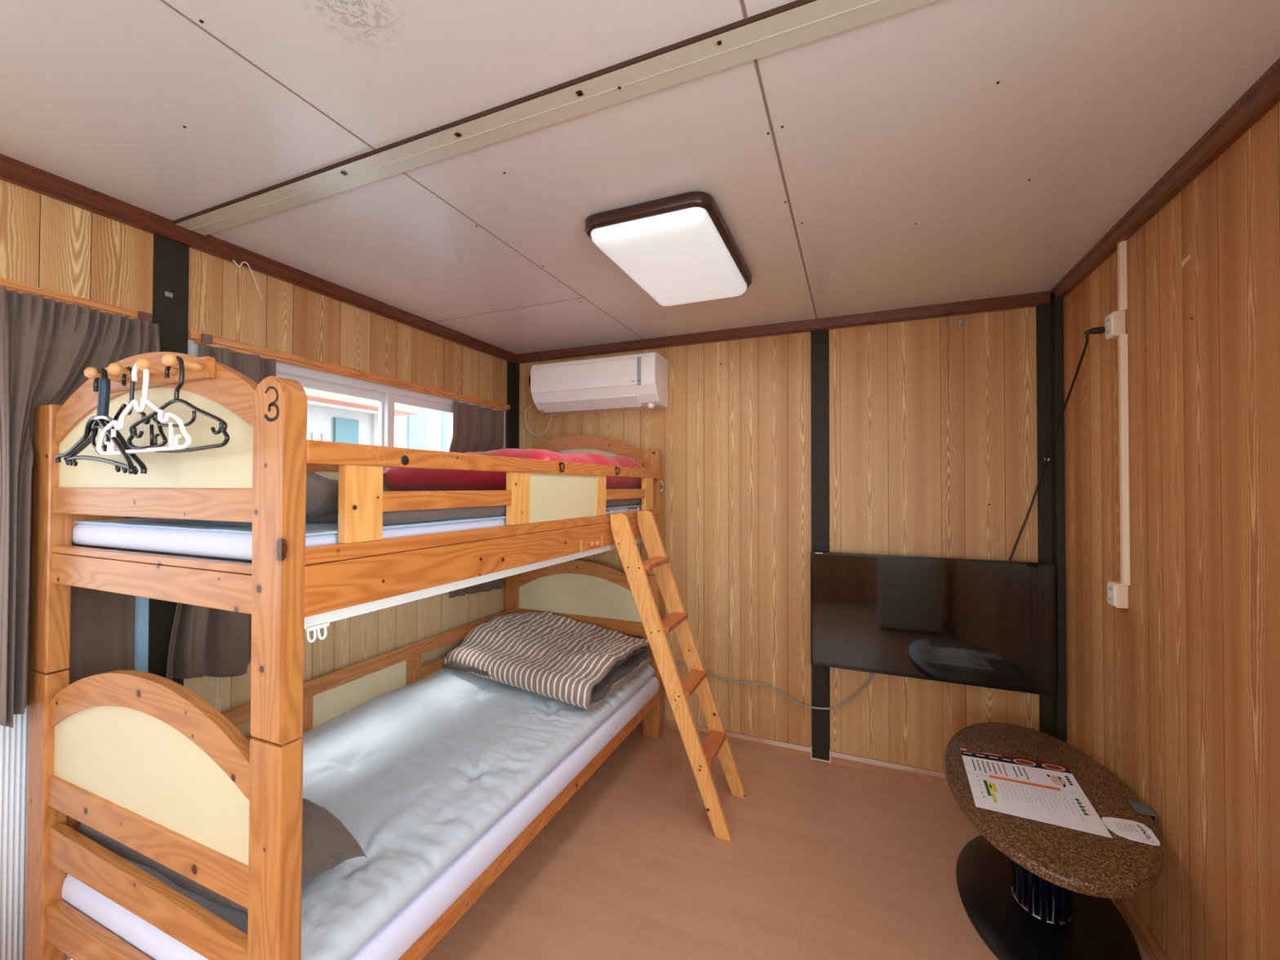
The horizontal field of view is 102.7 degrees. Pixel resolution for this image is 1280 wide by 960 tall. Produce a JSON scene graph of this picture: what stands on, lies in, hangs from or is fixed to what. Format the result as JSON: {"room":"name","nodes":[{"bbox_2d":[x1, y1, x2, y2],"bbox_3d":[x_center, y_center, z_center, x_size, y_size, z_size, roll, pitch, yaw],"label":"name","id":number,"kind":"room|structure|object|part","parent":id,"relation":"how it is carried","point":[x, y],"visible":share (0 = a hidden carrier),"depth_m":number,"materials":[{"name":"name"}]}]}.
{"room":"bunk bedroom","nodes":[
{"label":"bunk bedroom","id":0,"kind":"room"},
{"bbox_2d":[0,179,506,737],"bbox_3d":[-1.672,0.286,1.512,0.060,2.281,4.190,0,-1,23],"label":"wall","id":1,"kind":"structure","parent":0,"point":[46,242],"depth_m":1.99,"materials":[{"name":"brown wood"}]},
{"bbox_2d":[0,278,142,320],"bbox_3d":[-1.944,-0.524,0.847,0.082,0.033,1.753,0,-1,23],"label":"trim","id":2,"kind":"structure","parent":1,"relation":"attached to","point":[10,285],"depth_m":1.46,"materials":[{"name":"orange wood"}]},
{"bbox_2d":[0,322,149,959],"bbox_3d":[-1.959,0.439,0.853,0.084,1.918,1.758,0,-1,23],"label":"window","id":3,"kind":"structure","parent":1,"relation":"in","point":[14,742],"depth_m":1.41,"materials":[{"name":"glass"}]},
{"bbox_3d":[-1.960,0.988,0.826,0.008,0.820,1.721,0,-1,23],"label":"corrugated panel","id":4,"kind":"part","parent":3,"relation":"part of","materials":[{"name":"white metal"}]},
{"bbox_2d":[0,286,159,728],"bbox_3d":[-1.608,0.073,1.470,0.075,1.143,0.354,0,-1,23],"label":"curtain","id":5,"kind":"object","parent":1,"relation":"hanging from","point":[47,346],"visible":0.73,"depth_m":1.39,"materials":[{"name":"grey fabric"}]},
{"bbox_2d":[147,234,189,686],"bbox_3d":[-1.574,0.288,1.697,0.036,2.281,0.093,0,-1,23],"label":"trim","id":6,"kind":"structure","parent":1,"relation":"attached to","point":[171,258],"depth_m":1.69,"materials":[{"name":"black metal"}]},
{"bbox_2d":[164,291,173,297],"bbox_3d":[-1.558,-0.614,1.693,0.001,0.015,0.020,0,-1,23],"label":"sticker","id":7,"kind":"object","parent":6,"relation":"attached to","point":[166,294],"visible":1,"depth_m":1.69,"materials":[{"name":"grey paper"}]},
{"bbox_2d":[137,311,213,344],"bbox_3d":[-1.535,-0.502,1.698,0.008,0.053,0.200,0,-1,23],"label":"trim","id":8,"kind":"structure","parent":1,"relation":"attached to","point":[208,339],"depth_m":1.63,"materials":[{"name":"brown wood"}]},
{"bbox_2d":[165,342,275,680],"bbox_3d":[-1.465,0.116,1.799,0.084,1.160,0.346,0,-1,23],"label":"curtain","id":9,"kind":"object","parent":1,"relation":"hanging from","point":[209,642],"visible":0.25,"depth_m":1.79,"materials":[{"name":"fabric"}]},
{"bbox_2d":[232,259,262,300],"bbox_3d":[-1.448,-0.744,1.900,0.022,0.113,0.116,0,-1,12],"label":"string","id":10,"kind":"object","parent":1,"relation":"hanging from","point":[242,263],"visible":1,"depth_m":1.90,"materials":[{"name":"white plastic"}]},
{"bbox_2d":[0,153,516,363],"bbox_3d":[-1.636,-0.827,1.485,0.034,0.055,4.140,0,-1,23],"label":"trim","id":11,"kind":"structure","parent":1,"relation":"attached to","point":[12,171],"depth_m":1.77,"materials":[{"name":"brown wood"}]},
{"bbox_2d":[187,339,506,448],"bbox_3d":[-1.246,0.034,2.554,0.075,1.012,1.735,0,-1,23],"label":"window","id":12,"kind":"structure","parent":1,"relation":"in","point":[387,396],"depth_m":2.48,"materials":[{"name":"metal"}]},
{"bbox_3d":[-1.427,0.029,2.178,0.024,0.922,0.820,0,-1,23],"label":"sash","id":13,"kind":"part","parent":12,"relation":"part of","materials":[{"name":"metal"}]},
{"bbox_3d":[-1.083,0.039,2.911,0.024,0.922,0.860,0,-1,23],"label":"sash","id":14,"kind":"part","parent":12,"relation":"part of","materials":[{"name":"metal"}]},
{"bbox_2d":[187,330,510,410],"bbox_3d":[-1.222,-0.479,2.554,0.082,0.038,1.740,0,-1,23],"label":"trim","id":15,"kind":"structure","parent":1,"relation":"attached to","point":[218,342],"depth_m":2.21,"materials":[{"name":"orange wood"}]},
{"bbox_2d":[448,400,503,597],"bbox_3d":[-0.960,0.122,3.048,0.040,1.120,0.481,0,-1,23],"label":"curtain","id":16,"kind":"object","parent":1,"relation":"hanging from","point":[476,428],"visible":0.31,"depth_m":3.01,"materials":[{"name":"grey fabric"}]},
{"bbox_2d":[505,361,519,448],"bbox_3d":[-0.840,0.311,3.372,0.045,2.281,0.095,0,-1,23],"label":"trim","id":17,"kind":"structure","parent":1,"relation":"attached to","point":[512,440],"depth_m":3.38,"materials":[{"name":"black metal"}]},
{"bbox_2d":[306,404,373,445],"bbox_3d":[-2.663,-0.170,4.359,0.020,0.900,0.890,0,-1,23],"label":"window","id":18,"kind":"structure","parent":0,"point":[321,420],"depth_m":4.38,"materials":[{"name":"clear glass"}]},
{"bbox_2d":[71,724,1151,959],"bbox_3d":[-0.304,1.447,0.907,3.125,0.050,4.370,0,-1,23],"label":"floor","id":19,"kind":"structure","parent":0,"point":[823,860],"depth_m":1.87,"materials":[{"name":"laminate"}]},
{"bbox_2d":[25,351,663,959],"bbox_3d":[-0.773,0.575,2.111,1.079,1.722,2.162,0,-1,23],"label":"bunk bed","id":20,"kind":"object","parent":19,"relation":"on","point":[140,759],"visible":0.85,"depth_m":1.21,"materials":[{"name":"brown wood"}]},
{"bbox_3d":[-1.610,0.972,1.390,0.095,0.907,0.046,0,-1,23],"label":"post","id":21,"kind":"part","parent":20,"relation":"part of","materials":[{"name":"brown wood"}]},
{"bbox_3d":[-1.609,0.156,1.400,0.095,0.717,0.046,0,-1,23],"label":"post","id":22,"kind":"part","parent":20,"relation":"part of","materials":[{"name":"brown wood"}]},
{"bbox_3d":[-1.240,0.222,2.353,0.025,0.139,1.997,0,-1,23],"label":"rail","id":23,"kind":"part","parent":20,"relation":"part of","materials":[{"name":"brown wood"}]},
{"bbox_3d":[-1.171,1.171,1.199,0.868,0.091,0.026,0,-1,23],"label":"rail","id":24,"kind":"part","parent":20,"relation":"part of","materials":[{"name":"brown wood"}]},
{"bbox_2d":[54,368,146,475],"bbox_3d":[-1.235,-0.132,1.168,0.418,0.244,0.030,0,-1,27],"label":"clothes hanger","id":25,"kind":"object","parent":20,"relation":"hanging from","point":[101,385],"visible":0.98,"depth_m":1.15,"materials":[{"name":"black plastic"}]},
{"bbox_3d":[-1.326,-0.094,1.206,0.221,0.102,0.013,0,-1,26],"label":"arm","id":26,"kind":"part","parent":25,"relation":"part of","materials":[{"name":"black plastic"}]},
{"bbox_3d":[-1.321,-0.094,1.218,0.221,0.102,0.013,0,-1,28],"label":"arm","id":27,"kind":"part","parent":25,"relation":"part of","materials":[{"name":"black plastic"}]},
{"bbox_3d":[-1.225,-0.098,1.162,0.092,0.056,0.007,0,-1,27],"label":"frame","id":28,"kind":"part","parent":25,"relation":"part of","materials":[{"name":"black plastic"}]},
{"bbox_3d":[-1.212,-0.186,1.157,0.027,0.086,0.019,0,-1,23],"label":"wrapped stem","id":29,"kind":"part","parent":25,"relation":"part of","materials":[{"name":"blue fabric"}]},
{"bbox_3d":[-1.138,-0.079,1.111,0.192,0.132,0.013,0,-1,28],"label":"arm","id":30,"kind":"part","parent":25,"relation":"part of","materials":[{"name":"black plastic"}]},
{"bbox_3d":[-1.132,-0.079,1.122,0.192,0.132,0.013,0,-1,26],"label":"arm","id":31,"kind":"part","parent":25,"relation":"part of","materials":[{"name":"black plastic"}]},
{"bbox_2d":[95,366,167,454],"bbox_3d":[-1.125,-0.155,1.129,0.329,0.193,0.007,0,-1,26],"label":"clothes hanger","id":32,"kind":"object","parent":20,"relation":"hanging from","point":[153,437],"visible":0.58,"depth_m":1.10,"materials":[{"name":"black plastic"}]},
{"bbox_3d":[-1.125,-0.116,1.129,0.329,0.115,0.007,0,-1,26],"label":"frame","id":33,"kind":"part","parent":32,"relation":"part of","materials":[{"name":"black plastic"}]},
{"bbox_2d":[96,363,191,455],"bbox_3d":[-1.049,-0.153,1.079,0.331,0.199,0.010,0,-1,21],"label":"clothes hanger","id":34,"kind":"object","parent":20,"relation":"hanging from","point":[118,425],"visible":0.96,"depth_m":1.07,"materials":[{"name":"white plastic"}]},
{"bbox_3d":[-1.049,-0.114,1.079,0.331,0.121,0.010,0,-1,21],"label":"frame","id":35,"kind":"part","parent":34,"relation":"part of","materials":[{"name":"white plastic"}]},
{"bbox_3d":[-1.170,0.967,1.202,0.868,0.094,0.022,0,-1,23],"label":"rail","id":36,"kind":"part","parent":20,"relation":"part of","materials":[{"name":"brown wood"}]},
{"bbox_3d":[-1.170,0.826,1.204,0.868,0.076,0.026,0,-1,23],"label":"rail","id":37,"kind":"part","parent":20,"relation":"part of","materials":[{"name":"brown wood"}]},
{"bbox_3d":[-1.168,0.665,1.206,0.865,0.258,0.008,0,-1,23],"label":"headboard panel","id":38,"kind":"part","parent":20,"relation":"part of","materials":[{"name":"beige wood"}]},
{"bbox_3d":[-1.169,0.225,1.211,0.868,0.098,0.026,0,-1,23],"label":"rail","id":39,"kind":"part","parent":20,"relation":"part of","materials":[{"name":"brown wood"}]},
{"bbox_3d":[-1.169,0.053,1.213,0.868,0.069,0.026,0,-1,23],"label":"rail","id":40,"kind":"part","parent":20,"relation":"part of","materials":[{"name":"brown wood"}]},
{"bbox_3d":[-1.129,-0.239,1.179,0.473,0.044,0.018,0,-1,23],"label":"peg rail","id":41,"kind":"part","parent":20,"relation":"part of","materials":[{"name":"brown wood"}]},
{"bbox_3d":[-1.167,-0.097,1.216,0.865,0.246,0.008,0,-1,23],"label":"headboard panel","id":42,"kind":"part","parent":20,"relation":"part of","materials":[{"name":"beige wood"}]},
{"bbox_2d":[126,355,230,453],"bbox_3d":[-0.943,-0.154,1.042,0.313,0.198,0.008,0,-1,19],"label":"clothes hanger","id":43,"kind":"object","parent":20,"relation":"hanging from","point":[223,425],"visible":0.99,"depth_m":1.03,"materials":[{"name":"black plastic"}]},
{"bbox_3d":[-0.943,-0.110,1.041,0.313,0.111,0.008,0,-1,19],"label":"frame","id":44,"kind":"part","parent":43,"relation":"part of","materials":[{"name":"black plastic"}]},
{"bbox_3d":[-0.764,0.225,2.162,0.999,0.022,1.977,0,-1,23],"label":"board","id":45,"kind":"part","parent":20,"relation":"part of","materials":[{"name":"brown wood"}]},
{"bbox_3d":[-0.726,0.969,1.016,0.095,0.907,0.046,0,-1,23],"label":"post","id":46,"kind":"part","parent":20,"relation":"part of","materials":[{"name":"brown wood"}]},
{"bbox_3d":[-0.725,0.153,1.026,0.095,0.717,0.046,0,-1,23],"label":"post","id":47,"kind":"part","parent":20,"relation":"part of","materials":[{"name":"brown wood"}]},
{"bbox_3d":[-1.180,-0.063,2.338,0.024,0.062,2.009,0,-1,23],"label":"guard rail","id":48,"kind":"part","parent":20,"relation":"part of","materials":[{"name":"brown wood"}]},
{"bbox_2d":[71,506,641,559],"bbox_3d":[-0.770,0.160,2.153,0.984,0.060,1.990,0,-1,23],"label":"mattress","id":49,"kind":"object","parent":20,"relation":"on","point":[202,543],"visible":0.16,"depth_m":1.25,"materials":[{"name":"white fabric"}]},
{"bbox_2d":[75,504,641,536],"bbox_3d":[-0.758,0.126,2.148,0.970,0.009,1.980,0,-1,23],"label":"sheet","id":50,"kind":"object","parent":49,"relation":"on","point":[311,528],"visible":0.16,"depth_m":1.32,"materials":[{"name":"grey fabric"}]},
{"bbox_2d":[204,472,338,521],"bbox_3d":[-1.021,0.030,1.282,0.723,0.150,0.182,0,-1,23],"label":"pillow","id":51,"kind":"object","parent":50,"relation":"on","point":[322,492],"visible":0.09,"depth_m":1.17,"materials":[{"name":"fabric"}]},
{"bbox_2d":[305,497,641,524],"bbox_3d":[-0.721,0.083,2.239,0.967,0.083,1.795,0,-1,23],"label":"duvet","id":52,"kind":"object","parent":50,"relation":"on","point":[424,515],"visible":0.1,"depth_m":1.40,"materials":[{"name":"grey fabric"}]},
{"bbox_2d":[382,448,643,491],"bbox_3d":[-0.554,-0.067,2.567,0.870,0.245,1.055,0,-1,23],"label":"quilt","id":53,"kind":"object","parent":52,"relation":"on","point":[402,479],"visible":0.42,"depth_m":2.14,"materials":[{"name":"red fabric"}]},
{"bbox_3d":[-1.214,0.059,2.257,0.008,0.184,0.460,0,-1,23],"label":"guard panel","id":54,"kind":"part","parent":20,"relation":"part of","materials":[{"name":"brown wood"}]},
{"bbox_3d":[-1.215,1.011,2.245,0.008,0.302,0.460,0,-1,23],"label":"guard panel","id":55,"kind":"part","parent":20,"relation":"part of","materials":[{"name":"beige wood"}]},
{"bbox_2d":[62,675,660,959],"bbox_3d":[-0.752,1.126,2.127,1.031,0.096,2.001,0,-1,23],"label":"mattress","id":56,"kind":"object","parent":20,"relation":"on","point":[395,937],"visible":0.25,"depth_m":1.37,"materials":[{"name":"white fabric"}]},
{"bbox_2d":[113,663,656,959],"bbox_3d":[-0.753,1.025,2.137,1.003,0.106,1.975,0,-1,23],"label":"futon","id":57,"kind":"object","parent":56,"relation":"on","point":[417,771],"visible":0.5,"depth_m":1.75,"materials":[{"name":"fabric"}]},
{"bbox_2d":[76,798,367,913],"bbox_3d":[-1.123,0.916,1.355,0.800,0.235,0.245,0,-1,21],"label":"pillow","id":58,"kind":"object","parent":57,"relation":"on","point":[326,842],"visible":0.21,"depth_m":1.27,"materials":[{"name":"grey fabric"}]},
{"bbox_2d":[440,611,651,710],"bbox_3d":[-0.506,0.894,2.682,0.963,0.209,0.764,0,-1,23],"label":"folded blanket","id":59,"kind":"object","parent":57,"relation":"on","point":[561,658],"visible":1,"depth_m":2.58,"materials":[{"name":"fabric"}]},
{"bbox_3d":[-1.182,0.831,2.326,0.024,0.059,2.009,0,-1,23],"label":"guard rail","id":60,"kind":"part","parent":20,"relation":"part of","materials":[{"name":"brown wood"}]},
{"bbox_3d":[-0.293,0.219,1.959,0.025,0.139,2.009,0,-1,23],"label":"rail","id":61,"kind":"part","parent":20,"relation":"part of","materials":[{"name":"brown wood"}]},
{"bbox_3d":[-0.291,-0.045,1.963,0.028,0.048,2.012,0,-1,23],"label":"guard rail","id":62,"kind":"part","parent":20,"relation":"part of","materials":[{"name":"brown wood"}]},
{"bbox_3d":[-0.815,0.997,3.272,0.095,0.907,0.046,0,-1,23],"label":"post","id":63,"kind":"part","parent":20,"relation":"part of","materials":[{"name":"brown wood"}]},
{"bbox_3d":[-0.297,1.195,1.941,0.025,0.070,1.997,0,-1,23],"label":"rail","id":64,"kind":"part","parent":20,"relation":"part of","materials":[{"name":"brown wood"}]},
{"bbox_3d":[-0.288,0.064,1.966,0.014,0.170,0.487,0,-1,23],"label":"guard panel","id":65,"kind":"part","parent":20,"relation":"part of","materials":[{"name":"beige wood"}]},
{"bbox_3d":[-0.371,0.690,3.091,0.865,0.258,0.008,0,-1,23],"label":"headboard panel","id":66,"kind":"part","parent":20,"relation":"part of","materials":[{"name":"beige wood"}]},
{"bbox_3d":[-0.373,0.851,3.089,0.868,0.076,0.028,0,-1,23],"label":"rail","id":67,"kind":"part","parent":20,"relation":"part of","materials":[{"name":"brown wood"}]},
{"bbox_3d":[-0.369,-0.072,3.101,0.865,0.246,0.008,0,-1,23],"label":"headboard panel","id":68,"kind":"part","parent":20,"relation":"part of","materials":[{"name":"beige wood"}]},
{"bbox_3d":[0.070,0.994,2.898,0.095,0.907,0.046,0,-1,23],"label":"post","id":69,"kind":"part","parent":20,"relation":"part of","materials":[{"name":"brown wood"}]},
{"bbox_3d":[0.071,0.178,2.908,0.095,0.717,0.046,0,-1,23],"label":"post","id":70,"kind":"part","parent":20,"relation":"part of","materials":[{"name":"brown wood"}]},
{"bbox_2d":[605,507,746,841],"bbox_3d":[0.152,0.787,2.306,0.596,1.306,0.327,0,-1,23],"label":"ladder","id":71,"kind":"object","parent":19,"relation":"on","point":[701,757],"visible":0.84,"depth_m":2.22,"materials":[{"name":"brown wood"}]},
{"bbox_2d":[943,722,1163,959],"bbox_3d":[1.306,1.212,1.679,0.534,0.446,0.953,0,-1,23],"label":"side table","id":72,"kind":"object","parent":19,"relation":"on","point":[1029,889],"depth_m":1.60,"materials":[{"name":"brown stone"}]},
{"bbox_2d":[960,747,1071,773],"bbox_3d":[1.307,0.994,1.781,0.330,0.002,0.142,0,-1,23],"label":"menu","id":73,"kind":"object","parent":72,"relation":"on","point":[1023,762],"visible":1,"depth_m":1.81,"materials":[{"name":"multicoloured paper"}]},
{"bbox_2d":[961,755,1112,838],"bbox_3d":[1.235,0.991,1.633,0.337,0.002,0.350,0,-1,23],"label":"paper sheet","id":74,"kind":"object","parent":72,"relation":"on","point":[1055,797],"visible":1,"depth_m":1.61,"materials":[{"name":"white paper"}]},
{"bbox_3d":[1.341,1.425,1.722,0.475,0.020,0.762,0,-1,23],"label":"plate","id":75,"kind":"part","parent":72,"relation":"part of","materials":[{"name":"black paint"}]},
{"bbox_2d":[1102,817,1159,845],"bbox_3d":[1.387,0.990,1.449,0.110,0.002,0.108,0,-1,23],"label":"card","id":76,"kind":"object","parent":72,"relation":"on","point":[1132,830],"visible":1,"depth_m":1.45,"materials":[{"name":"white paper"}]},
{"bbox_3d":[1.514,1.005,1.545,0.044,0.036,0.060,0,-1,23],"label":"edge bracket","id":77,"kind":"part","parent":72,"relation":"part of","materials":[{"name":"grey metal"}]},
{"bbox_2d":[0,0,1279,354],"bbox_3d":[-0.299,-0.884,0.936,3.125,0.050,4.370,0,-1,23],"label":"ceiling","id":78,"kind":"structure","parent":0,"point":[891,124],"depth_m":1.27,"materials":[{"name":"paint"}]},
{"bbox_2d":[160,0,375,150],"bbox_3d":[-1.131,-0.868,0.270,0.004,0.001,2.295,0,-1,23],"label":"trim","id":79,"kind":"structure","parent":78,"relation":"attached to","point":[162,1],"depth_m":1.06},
{"bbox_2d":[432,297,582,322],"bbox_3d":[-0.681,-0.839,2.537,0.914,0.001,0.002,0,-1,23],"label":"trim","id":80,"kind":"structure","parent":78,"relation":"attached to","point":[582,297],"depth_m":2.52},
{"bbox_2d":[402,172,644,339],"bbox_3d":[-0.319,-0.842,2.220,0.003,0.001,1.760,0,-1,23],"label":"trim","id":81,"kind":"structure","parent":78,"relation":"attached to","point":[402,172],"depth_m":1.82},
{"bbox_2d":[173,0,938,235],"bbox_3d":[-0.202,-0.849,1.167,2.855,0.014,0.088,0,-1,23],"label":"ceiling beam","id":82,"kind":"structure","parent":78,"relation":"attached to","point":[798,22],"depth_m":1.13,"materials":[{"name":"paint"}]},
{"bbox_2d":[585,191,751,306],"bbox_3d":[0.140,-0.802,1.895,0.430,0.087,0.720,0,-1,23],"label":"ceiling light","id":83,"kind":"object","parent":78,"relation":"attached to","point":[680,249],"visible":1,"depth_m":1.70,"materials":[{"name":"white plastic"}]},
{"bbox_2d":[740,0,747,18],"bbox_3d":[-0.248,-0.871,-0.103,0.006,0.001,2.295,0,-1,23],"label":"trim","id":84,"kind":"structure","parent":78,"relation":"attached to","point":[744,9],"depth_m":0.93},
{"bbox_2d":[753,58,817,319],"bbox_3d":[0.573,-0.845,1.843,0.006,0.001,1.760,0,-1,23],"label":"trim","id":85,"kind":"structure","parent":78,"relation":"attached to","point":[756,60],"depth_m":1.37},
{"bbox_2d":[519,306,1039,772],"bbox_3d":[0.529,0.307,2.866,2.940,2.281,0.061,0,-1,23],"label":"wall","id":86,"kind":"structure","parent":0,"point":[933,422],"depth_m":2.64,"materials":[{"name":"brown wood"}]},
{"bbox_2d":[524,351,668,435],"bbox_3d":[-0.336,-0.497,3.086,0.995,0.420,0.226,0,-1,23],"label":"air conditioner","id":87,"kind":"object","parent":86,"relation":"attached to","point":[636,381],"visible":1,"depth_m":2.95,"materials":[{"name":"white plastic"}]},
{"bbox_3d":[-0.663,-0.433,3.314,0.214,0.296,0.040,0,-1,23],"label":"drain cord","id":88,"kind":"part","parent":87,"relation":"part of","materials":[{"name":"white plastic"}]},
{"bbox_3d":[-0.339,-0.602,2.972,0.700,0.151,0.012,0,-1,23],"label":"panel","id":89,"kind":"part","parent":87,"relation":"part of","materials":[{"name":"white plastic"}]},
{"bbox_2d":[515,290,1050,364],"bbox_3d":[0.506,-0.806,2.840,2.925,0.055,0.034,0,-1,23],"label":"trim","id":90,"kind":"structure","parent":86,"relation":"attached to","point":[1029,300],"depth_m":2.67,"materials":[{"name":"brown wood"}]},
{"bbox_2d":[638,718,948,786],"bbox_3d":[0.471,1.420,2.834,2.852,0.055,0.018,0,-1,23],"label":"baseboard","id":91,"kind":"structure","parent":86,"relation":"attached to","point":[935,777],"depth_m":2.60,"materials":[{"name":"brown wood"}]},
{"bbox_2d":[810,329,830,760],"bbox_3d":[0.942,0.306,2.673,0.088,2.281,0.036,0,-1,23],"label":"trim","id":92,"kind":"structure","parent":86,"relation":"attached to","point":[820,696],"depth_m":2.66,"materials":[{"name":"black metal"}]},
{"bbox_2d":[810,746,831,763],"bbox_3d":[0.931,1.415,2.639,0.096,0.062,0.020,0,-1,23],"label":"trim","id":93,"kind":"structure","parent":86,"relation":"attached to","point":[811,757],"depth_m":2.64,"materials":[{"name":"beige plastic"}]},
{"bbox_2d":[810,551,1057,696],"bbox_3d":[1.334,0.640,2.421,0.994,0.565,0.117,0,-1,23],"label":"television","id":94,"kind":"object","parent":86,"relation":"attached to","point":[984,623],"visible":1,"depth_m":2.35,"materials":[{"name":"black plastic"}]},
{"bbox_2d":[674,660,873,709],"bbox_3d":[0.634,1.014,2.748,1.149,0.336,0.032,0,-1,23],"label":"cable","id":95,"kind":"object","parent":94,"relation":"attached to","point":[859,691],"visible":0.78,"depth_m":2.68,"materials":[{"name":"grey plastic"}]},
{"bbox_2d":[1008,326,1105,560],"bbox_3d":[1.685,-0.059,2.029,0.154,0.941,0.584,0,-1,8],"label":"power cord","id":96,"kind":"object","parent":94,"relation":"attached to","point":[1100,330],"visible":0.94,"depth_m":2.15,"materials":[{"name":"black plastic"}]},
{"bbox_2d":[958,319,961,327],"bbox_3d":[1.514,-0.742,2.419,0.014,0.037,0.023,0,-1,23],"label":"hook","id":97,"kind":"object","parent":86,"relation":"attached to","point":[959,320],"visible":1,"depth_m":2.43,"materials":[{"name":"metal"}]},
{"bbox_2d":[1062,101,1279,959],"bbox_3d":[1.077,0.277,0.350,0.061,2.281,4.190,0,-1,23],"label":"wall","id":98,"kind":"structure","parent":0,"point":[1175,692],"depth_m":1.36,"materials":[{"name":"orange wood"}]},
{"bbox_2d":[1036,291,1066,742],"bbox_3d":[1.809,0.302,2.252,0.072,2.281,0.095,0,-1,23],"label":"corner post","id":99,"kind":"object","parent":98,"relation":"attached to","point":[1050,316],"depth_m":2.24,"materials":[{"name":"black metal"}]},
{"bbox_2d":[1104,240,1129,608],"bbox_3d":[1.604,-0.183,1.723,0.036,1.216,0.071,0,-1,23],"label":"cable conduit","id":100,"kind":"object","parent":98,"relation":"attached to","point":[1115,322],"visible":1,"depth_m":1.69,"materials":[{"name":"beige plastic"}]},
{"bbox_3d":[1.593,-0.523,1.738,0.005,0.071,0.051,0,-1,23],"label":"plate","id":101,"kind":"part","parent":100,"relation":"part of","materials":[{"name":"white plastic"}]},
{"bbox_3d":[1.591,0.385,1.727,0.005,0.068,0.051,0,-1,23],"label":"plate","id":102,"kind":"part","parent":100,"relation":"part of","materials":[{"name":"white plastic"}]},
{"bbox_2d":[1113,897,1169,959],"bbox_3d":[1.018,1.389,0.300,0.018,0.055,4.080,0,-1,23],"label":"baseboard","id":103,"kind":"structure","parent":98,"relation":"attached to","point":[1147,939],"depth_m":1.59,"materials":[{"name":"brown wood"}]},
{"bbox_2d":[1049,57,1279,301],"bbox_3d":[1.026,-0.836,0.359,0.034,0.055,4.140,0,-1,23],"label":"trim","id":104,"kind":"structure","parent":98,"relation":"attached to","point":[1264,95],"depth_m":1.34,"materials":[{"name":"brown wood"}]},
{"label":"outside","id":105,"kind":"structure","parent":0,"visible":0},
{"bbox_3d":[-3.085,1.594,-0.888,23.000,0.100,24.000,0,-1,23],"label":"yard","id":106,"kind":"structure","parent":105,"visible":0},
{"bbox_2d":[303,387,453,451],"bbox_3d":[-3.779,0.262,2.680,1.350,2.650,14.000,0,-1,23],"label":"neighbouring building","id":107,"kind":"structure","parent":106,"relation":"on","point":[331,417],"depth_m":4.66,"materials":[{"name":"white plastic"}]},
{"bbox_2d":[333,417,358,444],"bbox_3d":[-2.578,-0.138,4.490,0.025,0.800,0.220,0,-1,23],"label":"shutter","id":108,"kind":"object","parent":107,"relation":"hanging from","point":[345,428],"depth_m":4.48,"materials":[{"name":"blue"}]},
{"bbox_3d":[-2.303,0.297,5.259,0.040,2.650,0.220,0,-1,23],"label":"blue panel","id":109,"kind":"part","parent":107,"relation":"part of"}
]}

